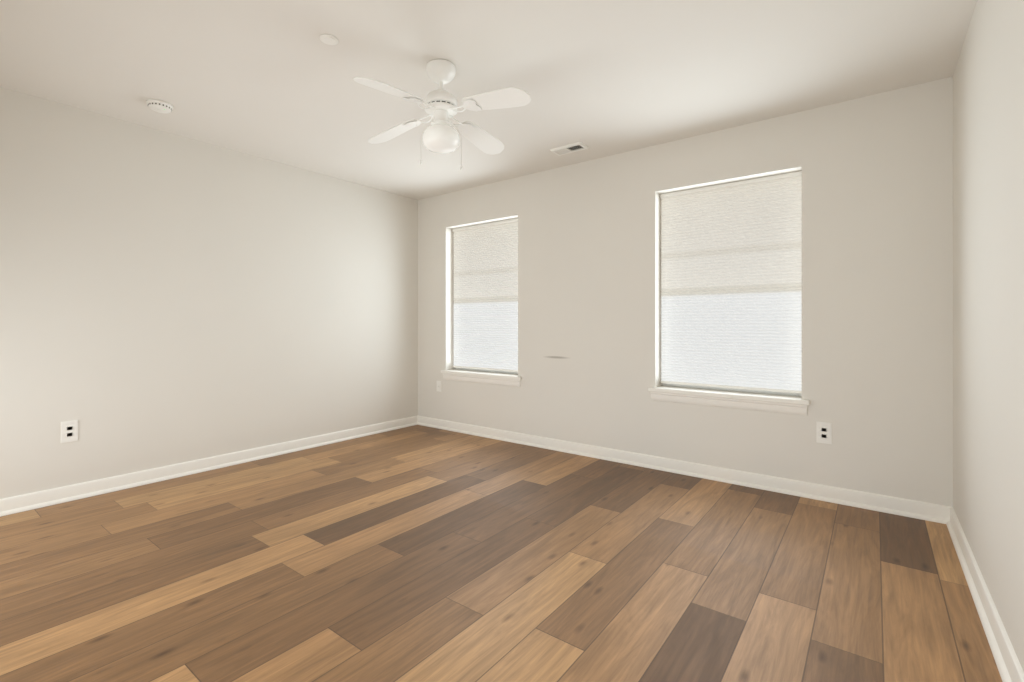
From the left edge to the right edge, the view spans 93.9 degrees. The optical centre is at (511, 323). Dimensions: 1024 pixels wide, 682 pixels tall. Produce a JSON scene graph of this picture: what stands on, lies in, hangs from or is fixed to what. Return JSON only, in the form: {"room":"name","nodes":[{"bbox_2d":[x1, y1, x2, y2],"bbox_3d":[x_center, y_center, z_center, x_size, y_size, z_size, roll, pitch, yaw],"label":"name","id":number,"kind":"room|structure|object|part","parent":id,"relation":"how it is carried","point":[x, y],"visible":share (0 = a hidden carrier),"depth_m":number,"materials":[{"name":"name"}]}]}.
{"room":"empty bedroom","nodes":[
{"label":"empty bedroom","id":0,"kind":"room"},
{"bbox_2d":[0,87,417,498],"bbox_3d":[-2.386,-0.130,3.588,0.200,2.440,4.230,0,0,37],"label":"wall","id":1,"kind":"structure","parent":0,"point":[166,298],"depth_m":3.42,"materials":[{"name":"paint"}]},
{"bbox_2d":[61,420,77,442],"bbox_3d":[-2.736,0.665,2.955,0.008,0.130,0.080,0,0,37],"label":"outlet","id":2,"kind":"object","parent":1,"relation":"attached to","point":[69,431],"visible":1,"depth_m":2.95,"materials":[{"name":"white plastic"}]},
{"bbox_2d":[0,415,417,516],"bbox_3d":[-2.234,1.044,3.598,0.030,0.092,4.030,0,0,37],"label":"baseboard","id":3,"kind":"structure","parent":1,"relation":"attached to","point":[30,501],"depth_m":3.40,"materials":[{"name":"white wood"}]},
{"bbox_2d":[0,0,976,199],"bbox_3d":[-0.499,-1.450,2.344,4.710,0.200,4.530,0,0,37],"label":"ceiling","id":4,"kind":"structure","parent":0,"point":[272,80],"depth_m":2.51,"materials":[{"name":"paint"}]},
{"bbox_2d":[146,99,173,112],"bbox_3d":[-2.161,-1.329,2.933,0.136,0.042,0.136,0,0,37],"label":"smoke detector","id":5,"kind":"object","parent":4,"relation":"attached to","point":[157,105],"visible":0.98,"depth_m":2.90,"materials":[{"name":"white plastic"}]},
{"bbox_2d":[320,34,338,44],"bbox_3d":[-0.867,-1.345,2.265,0.084,0.010,0.084,0,0,37],"label":"cover plate","id":6,"kind":"object","parent":4,"relation":"attached to","point":[328,39],"visible":1,"depth_m":2.25,"materials":[{"name":"white plastic"}]},
{"bbox_2d":[353,59,530,169],"bbox_3d":[-0.372,-1.078,2.504,0.796,0.544,0.796,0,0,-12],"label":"ceiling fan","id":7,"kind":"object","parent":4,"relation":"hanging from","point":[440,135],"visible":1,"depth_m":2.44,"materials":[{"name":"white plastic"}]},
{"bbox_3d":[-0.559,-1.083,2.206,0.137,0.069,0.380,0,0,37],"label":"blade","id":8,"kind":"part","parent":7,"relation":"part of","materials":[{"name":"white wood"}]},
{"bbox_3d":[-0.669,-1.083,2.692,0.380,0.069,0.137,0,0,37],"label":"blade","id":9,"kind":"part","parent":7,"relation":"part of","materials":[{"name":"white wood"}]},
{"bbox_3d":[-0.444,-0.958,2.504,0.064,0.248,0.051,0,0,37],"label":"chain","id":10,"kind":"part","parent":7,"relation":"part of","materials":[{"name":"silver metal"}]},
{"bbox_3d":[-0.372,-0.968,2.504,0.196,0.132,0.196,0,0,37],"label":"globe","id":11,"kind":"part","parent":7,"relation":"part of","materials":[{"name":"white glass"}]},
{"bbox_3d":[-0.299,-0.943,2.504,0.064,0.278,0.051,0,0,37],"label":"chain","id":12,"kind":"part","parent":7,"relation":"part of","materials":[{"name":"silver metal"}]},
{"bbox_3d":[-0.184,-1.083,2.802,0.137,0.069,0.380,0,0,37],"label":"blade","id":13,"kind":"part","parent":7,"relation":"part of","materials":[{"name":"white wood"}]},
{"bbox_3d":[-0.074,-1.083,2.316,0.380,0.069,0.137,0,0,37],"label":"blade","id":14,"kind":"part","parent":7,"relation":"part of","materials":[{"name":"white wood"}]},
{"bbox_2d":[550,142,588,155],"bbox_3d":[0.439,-1.342,3.671,0.265,0.016,0.135,0,0,37],"label":"ceiling vent","id":15,"kind":"object","parent":4,"relation":"in","point":[570,148],"visible":1,"depth_m":3.66,"materials":[{"name":"white plastic"}]},
{"bbox_2d":[0,425,1001,681],"bbox_3d":[-0.499,1.165,2.344,4.710,0.150,4.530,0,0,37],"label":"floor","id":16,"kind":"structure","parent":0,"point":[416,553],"depth_m":2.04,"materials":[{"name":"wood"}]},
{"bbox_2d":[418,416,950,523],"bbox_3d":[0.679,1.044,3.897,4.310,0.092,0.030,0,0,37],"label":"baseboard","id":17,"kind":"structure","parent":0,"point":[937,513],"depth_m":3.29,"materials":[{"name":"white wood"}]},
{"bbox_2d":[418,76,952,506],"bbox_3d":[0.779,-0.130,4.029,4.710,2.440,0.300,0,0,37],"label":"wall","id":18,"kind":"structure","parent":0,"point":[877,280],"depth_m":3.17,"materials":[{"name":"paint"}]},
{"bbox_2d":[437,381,440,391],"bbox_3d":[-0.770,0.653,5.006,0.068,0.110,0.016,0,0,37],"label":"outlet plate","id":19,"kind":"object","parent":18,"relation":"attached to","point":[439,386],"visible":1,"depth_m":5.00,"materials":[{"name":"white plastic"}]},
{"bbox_2d":[441,369,521,379],"bbox_3d":[-0.281,0.495,4.716,1.020,0.030,0.181,0,0,37],"label":"window sill","id":20,"kind":"structure","parent":18,"relation":"attached to","point":[487,374],"depth_m":4.63,"materials":[{"name":"white wood"}]},
{"bbox_2d":[442,373,520,386],"bbox_3d":[-0.321,0.544,4.663,0.990,0.068,0.020,0,0,37],"label":"apron","id":21,"kind":"object","parent":18,"relation":"attached to","point":[490,380],"visible":0.8,"depth_m":4.63,"materials":[{"name":"white wood"}]},
{"bbox_2d":[452,218,517,373],"bbox_3d":[-0.217,-0.245,4.800,0.930,1.510,0.146,0,0,37],"label":"window","id":22,"kind":"structure","parent":18,"relation":"in","point":[487,370],"depth_m":4.76,"materials":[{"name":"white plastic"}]},
{"bbox_3d":[-0.247,-0.272,4.760,0.922,1.455,0.046,0,0,37],"label":"left window blind rails","id":23,"kind":"part","parent":22,"relation":"part of","materials":[{"name":"white fabric"}]},
{"bbox_2d":[453,222,517,369],"bbox_3d":[-0.251,-0.265,4.755,0.914,1.406,0.008,0,0,37],"label":"window blind","id":24,"kind":"object","parent":22,"relation":"hanging from","point":[485,299],"visible":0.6,"depth_m":4.76,"materials":[{"name":"white fabric"}]},
{"bbox_2d":[650,392,806,414],"bbox_3d":[1.455,0.544,3.315,1.010,0.068,0.020,0,0,37],"label":"apron","id":25,"kind":"object","parent":18,"relation":"attached to","point":[743,404],"visible":0.84,"depth_m":3.27,"materials":[{"name":"white wood"}]},
{"bbox_2d":[648,386,809,404],"bbox_3d":[1.495,0.495,3.368,1.040,0.030,0.181,0,0,37],"label":"window sill","id":26,"kind":"structure","parent":18,"relation":"attached to","point":[787,399],"depth_m":3.30,"materials":[{"name":"white wood"}]},
{"bbox_2d":[660,171,801,396],"bbox_3d":[1.559,-0.245,3.452,0.950,1.510,0.146,0,0,37],"label":"window","id":27,"kind":"structure","parent":18,"relation":"in","point":[739,390],"depth_m":3.37,"materials":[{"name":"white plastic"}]},
{"bbox_3d":[1.529,-0.272,3.412,0.942,1.455,0.046,0,0,37],"label":"right window blind rails","id":28,"kind":"part","parent":27,"relation":"part of","materials":[{"name":"white fabric"}]},
{"bbox_2d":[661,176,801,390],"bbox_3d":[1.525,-0.265,3.407,0.934,1.406,0.008,0,0,37],"label":"window blind","id":29,"kind":"object","parent":27,"relation":"hanging from","point":[731,287],"visible":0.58,"depth_m":3.37,"materials":[{"name":"white fabric"}]},
{"bbox_2d":[816,421,831,443],"bbox_3d":[1.933,0.675,2.960,0.080,0.130,0.008,0,0,37],"label":"outlet","id":30,"kind":"object","parent":18,"relation":"attached to","point":[823,432],"visible":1,"depth_m":2.96,"materials":[{"name":"white plastic"}]},
{"bbox_2d":[953,0,1023,671],"bbox_3d":[1.206,-0.130,0.861,0.200,2.440,4.230,0,0,37],"label":"wall","id":31,"kind":"structure","parent":0,"point":[988,291],"depth_m":1.75,"materials":[{"name":"paint"}]},
{"bbox_2d":[946,507,1023,681],"bbox_3d":[1.175,1.044,1.010,0.030,0.092,4.030,0,0,37],"label":"baseboard","id":32,"kind":"structure","parent":31,"relation":"attached to","point":[1009,667],"depth_m":1.73,"materials":[{"name":"white wood"}]}
]}

